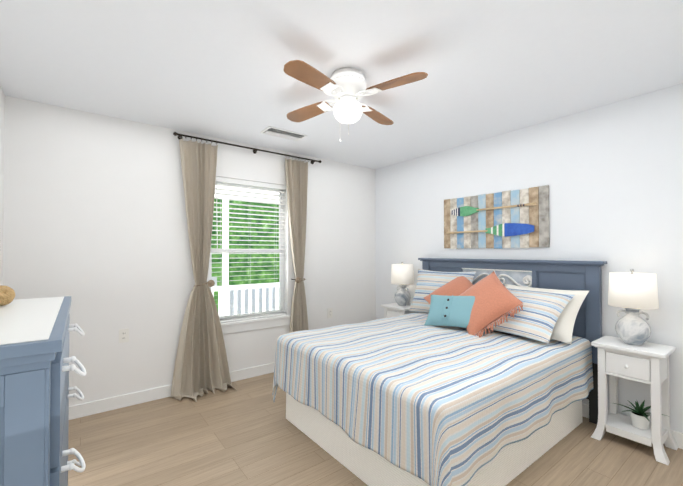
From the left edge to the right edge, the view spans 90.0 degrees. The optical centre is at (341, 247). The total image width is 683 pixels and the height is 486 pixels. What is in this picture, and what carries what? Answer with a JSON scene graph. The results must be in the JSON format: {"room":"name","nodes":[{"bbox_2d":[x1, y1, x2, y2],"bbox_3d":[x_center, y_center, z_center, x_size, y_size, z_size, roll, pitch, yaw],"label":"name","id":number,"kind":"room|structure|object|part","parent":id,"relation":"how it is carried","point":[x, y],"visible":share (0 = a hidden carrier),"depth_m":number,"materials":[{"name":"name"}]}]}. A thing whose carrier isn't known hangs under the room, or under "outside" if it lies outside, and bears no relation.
{"room":"bedroom","nodes":[
{"label":"bedroom","id":0,"kind":"room"},
{"bbox_2d":[0,86,4,284],"bbox_3d":[-1.367,0.101,0.941,0.140,2.440,3.980,1,-1,-37],"label":"wall","id":1,"kind":"structure","parent":0,"point":[2,111],"depth_m":2.40,"materials":[{"name":"paint"}]},
{"bbox_2d":[0,129,0,165],"bbox_3d":[-1.920,0.273,1.863,0.101,2.120,1.020,1,-1,-37],"label":"door frame","id":2,"kind":"structure","parent":1,"relation":"attached to","point":[0,147],"depth_m":2.25,"materials":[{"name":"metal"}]},
{"bbox_2d":[3,96,375,405],"bbox_3d":[-1.026,0.134,3.615,3.645,2.440,0.140,1,-1,-37],"label":"wall","id":3,"kind":"structure","parent":0,"point":[95,226],"depth_m":2.94,"materials":[{"name":"paint"}]},
{"bbox_2d":[119,328,128,342],"bbox_3d":[-1.842,0.745,2.892,0.072,0.116,0.009,1,-1,-37],"label":"electrical outlet","id":4,"kind":"object","parent":3,"relation":"attached to","point":[123,335],"visible":1,"depth_m":2.89,"materials":[{"name":"plastic"}]},
{"bbox_2d":[69,362,274,419],"bbox_3d":[-0.997,1.302,3.524,3.600,0.102,0.018,1,-1,-37],"label":"baseboard","id":5,"kind":"structure","parent":3,"relation":"attached to","point":[103,405],"depth_m":2.93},
{"bbox_2d":[170,132,321,401],"bbox_3d":[-0.824,0.153,3.467,1.601,2.388,0.338,1,-1,-37],"label":"curtains","id":6,"kind":"object","parent":3,"relation":"attached to","point":[201,367],"visible":0.92,"depth_m":3.24,"materials":[{"name":"fabric"}]},
{"bbox_3d":[-0.878,-0.327,3.545,1.599,1.428,0.158,1,-1,-37],"label":"rod","id":7,"kind":"part","parent":6,"relation":"part of","materials":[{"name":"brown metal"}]},
{"bbox_2d":[209,182,290,333],"bbox_3d":[-0.978,0.079,3.625,0.933,1.570,0.153,1,-1,-37],"label":"window","id":8,"kind":"structure","parent":3,"relation":"in","point":[251,324],"depth_m":3.69,"materials":[{"name":"plastic"}]},
{"bbox_2d":[209,176,285,322],"bbox_3d":[-0.968,0.023,3.613,0.839,1.454,0.072,1,-1,-37],"label":"window blinds","id":9,"kind":"object","parent":8,"relation":"attached to","point":[248,183],"visible":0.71,"depth_m":3.60,"materials":[{"name":"white plastic"}]},
{"bbox_2d":[327,308,332,317],"bbox_3d":[-0.140,0.801,4.188,0.072,0.116,0.009,1,-1,-37],"label":"electrical outlet","id":10,"kind":"object","parent":3,"relation":"attached to","point":[329,312],"visible":1,"depth_m":4.18,"materials":[{"name":"plastic"}]},
{"bbox_2d":[0,0,682,168],"bbox_3d":[0.138,-1.155,2.104,3.925,0.100,3.980,1,-1,-37],"label":"ceiling","id":11,"kind":"structure","parent":0,"point":[215,68],"depth_m":2.03,"materials":[{"name":"paint"}]},
{"bbox_2d":[260,126,306,140],"bbox_3d":[-0.549,-1.080,3.264,0.400,0.020,0.200,1,-1,-37],"label":"ceiling vent","id":12,"kind":"object","parent":11,"relation":"in","point":[280,133],"visible":0.98,"depth_m":3.23,"materials":[{"name":"white metal"}]},
{"bbox_2d":[283,60,427,140],"bbox_3d":[0.041,-0.898,2.190,0.793,0.410,0.793,0,-1,-8],"label":"ceiling fan","id":13,"kind":"object","parent":11,"relation":"hanging from","point":[346,87],"visible":1,"depth_m":2.10,"materials":[{"name":"white"}]},
{"bbox_3d":[0.041,-0.867,2.190,0.186,0.128,0.186,1,-1,-37],"label":"globe","id":14,"kind":"part","parent":13,"relation":"part of","materials":[{"name":"white glass"}]},
{"bbox_2d":[68,372,682,485],"bbox_3d":[0.138,1.385,2.072,3.925,0.100,3.980,1,-1,-37],"label":"floor","id":15,"kind":"structure","parent":0,"point":[247,433],"depth_m":2.23,"materials":[{"name":"brown wood"}]},
{"bbox_2d":[0,296,85,485],"bbox_3d":[-0.988,0.755,0.936,0.451,1.128,0.878,1,-1,-37],"label":"dresser","id":16,"kind":"object","parent":15,"relation":"on","point":[35,369],"visible":1,"depth_m":0.70,"materials":[{"name":"blue wood"}]},
{"bbox_2d":[0,285,14,305],"bbox_3d":[-1.140,0.129,1.075,0.159,0.125,0.129,1,-1,-37],"label":"knot","id":17,"kind":"object","parent":16,"relation":"on","point":[7,294],"visible":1,"depth_m":1.12,"materials":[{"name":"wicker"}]},
{"bbox_2d":[381,303,415,317],"bbox_3d":[0.711,1.022,4.042,0.320,0.671,0.401,1,-1,-37],"label":"nightstand","id":18,"kind":"object","parent":15,"relation":"on","point":[393,310],"visible":0.21,"depth_m":3.98,"materials":[{"name":"white wood"}]},
{"bbox_2d":[391,262,413,305],"bbox_3d":[0.724,0.426,4.059,0.266,0.518,0.266,1,-1,-37],"label":"lamp","id":19,"kind":"object","parent":18,"relation":"on","point":[402,275],"visible":1,"depth_m":3.97,"materials":[{"name":"fabric"}]},
{"bbox_3d":[0.724,0.312,4.060,0.266,0.226,0.266,1,-1,-37],"label":"lamp shade","id":20,"kind":"part","parent":19,"relation":"part of","materials":[{"name":"white fabric"}]},
{"bbox_2d":[272,258,606,485],"bbox_3d":[0.695,0.722,2.679,1.985,1.237,1.755,1,-1,-37],"label":"bed","id":21,"kind":"object","parent":15,"relation":"on","point":[476,372],"visible":1,"depth_m":2.19,"materials":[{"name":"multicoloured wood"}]},
{"bbox_3d":[1.448,0.500,3.255,0.092,0.779,1.755,1,-1,-37],"label":"headboard","id":22,"kind":"part","parent":21,"relation":"part of","materials":[{"name":"blue wood"}]},
{"bbox_2d":[505,284,588,343],"bbox_3d":[1.554,0.504,2.761,0.347,0.359,0.691,1,-1,-37],"label":"pillow","id":23,"kind":"object","parent":21,"relation":"on","point":[565,305],"depth_m":2.55,"materials":[{"name":"white fabric"}]},
{"bbox_3d":[1.460,1.119,3.257,0.046,0.457,1.655,1,-1,-37],"label":"frame","id":24,"kind":"part","parent":21,"relation":"part of","materials":[{"name":"wood"}]},
{"bbox_2d":[591,336,677,464],"bbox_3d":[2.002,1.001,2.348,0.320,0.671,0.401,1,-1,-37],"label":"nightstand","id":25,"kind":"object","parent":15,"relation":"on","point":[646,362],"visible":0.98,"depth_m":2.29,"materials":[{"name":"white wood"}]},
{"bbox_2d":[608,269,658,345],"bbox_3d":[2.015,0.406,2.365,0.266,0.518,0.266,1,-1,-37],"label":"lamp","id":26,"kind":"object","parent":25,"relation":"on","point":[632,294],"visible":1,"depth_m":2.29,"materials":[{"name":"fabric"}]},
{"bbox_3d":[2.015,0.291,2.366,0.266,0.226,0.266,1,-1,-37],"label":"lamp shade","id":27,"kind":"part","parent":26,"relation":"part of","materials":[{"name":"white fabric"}]},
{"bbox_2d":[614,400,666,429],"bbox_3d":[2.035,1.133,2.336,0.262,0.172,0.320,1,-1,-37],"label":"plant","id":28,"kind":"object","parent":25,"relation":"in","point":[640,417],"visible":0.92,"depth_m":2.31,"materials":[{"name":"green plant"}]},
{"bbox_3d":[2.032,1.173,2.325,0.106,0.092,0.106,1,-1,-37],"label":"pot","id":29,"kind":"part","parent":28,"relation":"part of","materials":[{"name":"ceramic"}]},
{"bbox_2d":[375,83,682,432],"bbox_3d":[1.643,0.129,3.235,0.140,2.440,3.980,1,-1,-37],"label":"wall","id":30,"kind":"structure","parent":0,"point":[611,175],"depth_m":2.70,"materials":[{"name":"paint"}]},
{"bbox_2d":[444,185,549,248],"bbox_3d":[1.446,-0.262,3.339,0.046,0.542,1.061,1,-1,-37],"label":"art","id":31,"kind":"object","parent":30,"relation":"attached to","point":[511,219],"visible":0.98,"depth_m":3.26,"materials":[{"name":"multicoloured wood"}]},
{"bbox_2d":[582,403,682,448],"bbox_3d":[1.580,1.298,3.173,0.018,0.102,3.700,1,-1,-37],"label":"baseboard","id":32,"kind":"structure","parent":30,"relation":"attached to","point":[678,436],"depth_m":2.30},
{"label":"outside","id":33,"kind":"structure","parent":0,"visible":0},
{"bbox_2d":[212,277,275,314],"bbox_3d":[-4.556,2.404,8.511,16.000,3.220,0.150,1,-1,-37],"label":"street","id":34,"kind":"structure","parent":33,"point":[246,300],"depth_m":10.03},
{"bbox_2d":[211,199,278,309],"bbox_3d":[-4.783,-0.582,8.846,18.000,9.000,1.374,1,-1,-37],"label":"foliage","id":35,"kind":"object","parent":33,"point":[267,263],"visible":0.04,"depth_m":10.45,"materials":[{"name":"green plant"}]},
{"bbox_3d":[-1.553,0.196,4.599,8.000,2.780,2.055,1,-1,-37],"label":"porch","id":36,"kind":"object","parent":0,"visible":0},
{"bbox_2d":[212,185,278,315],"bbox_3d":[-1.843,0.196,4.979,8.000,2.650,0.240,1,-1,-37],"label":"railing","id":37,"kind":"object","parent":36,"relation":"on","point":[224,292],"visible":0.04,"depth_m":5.09,"materials":[{"name":"white wood"}]}
]}

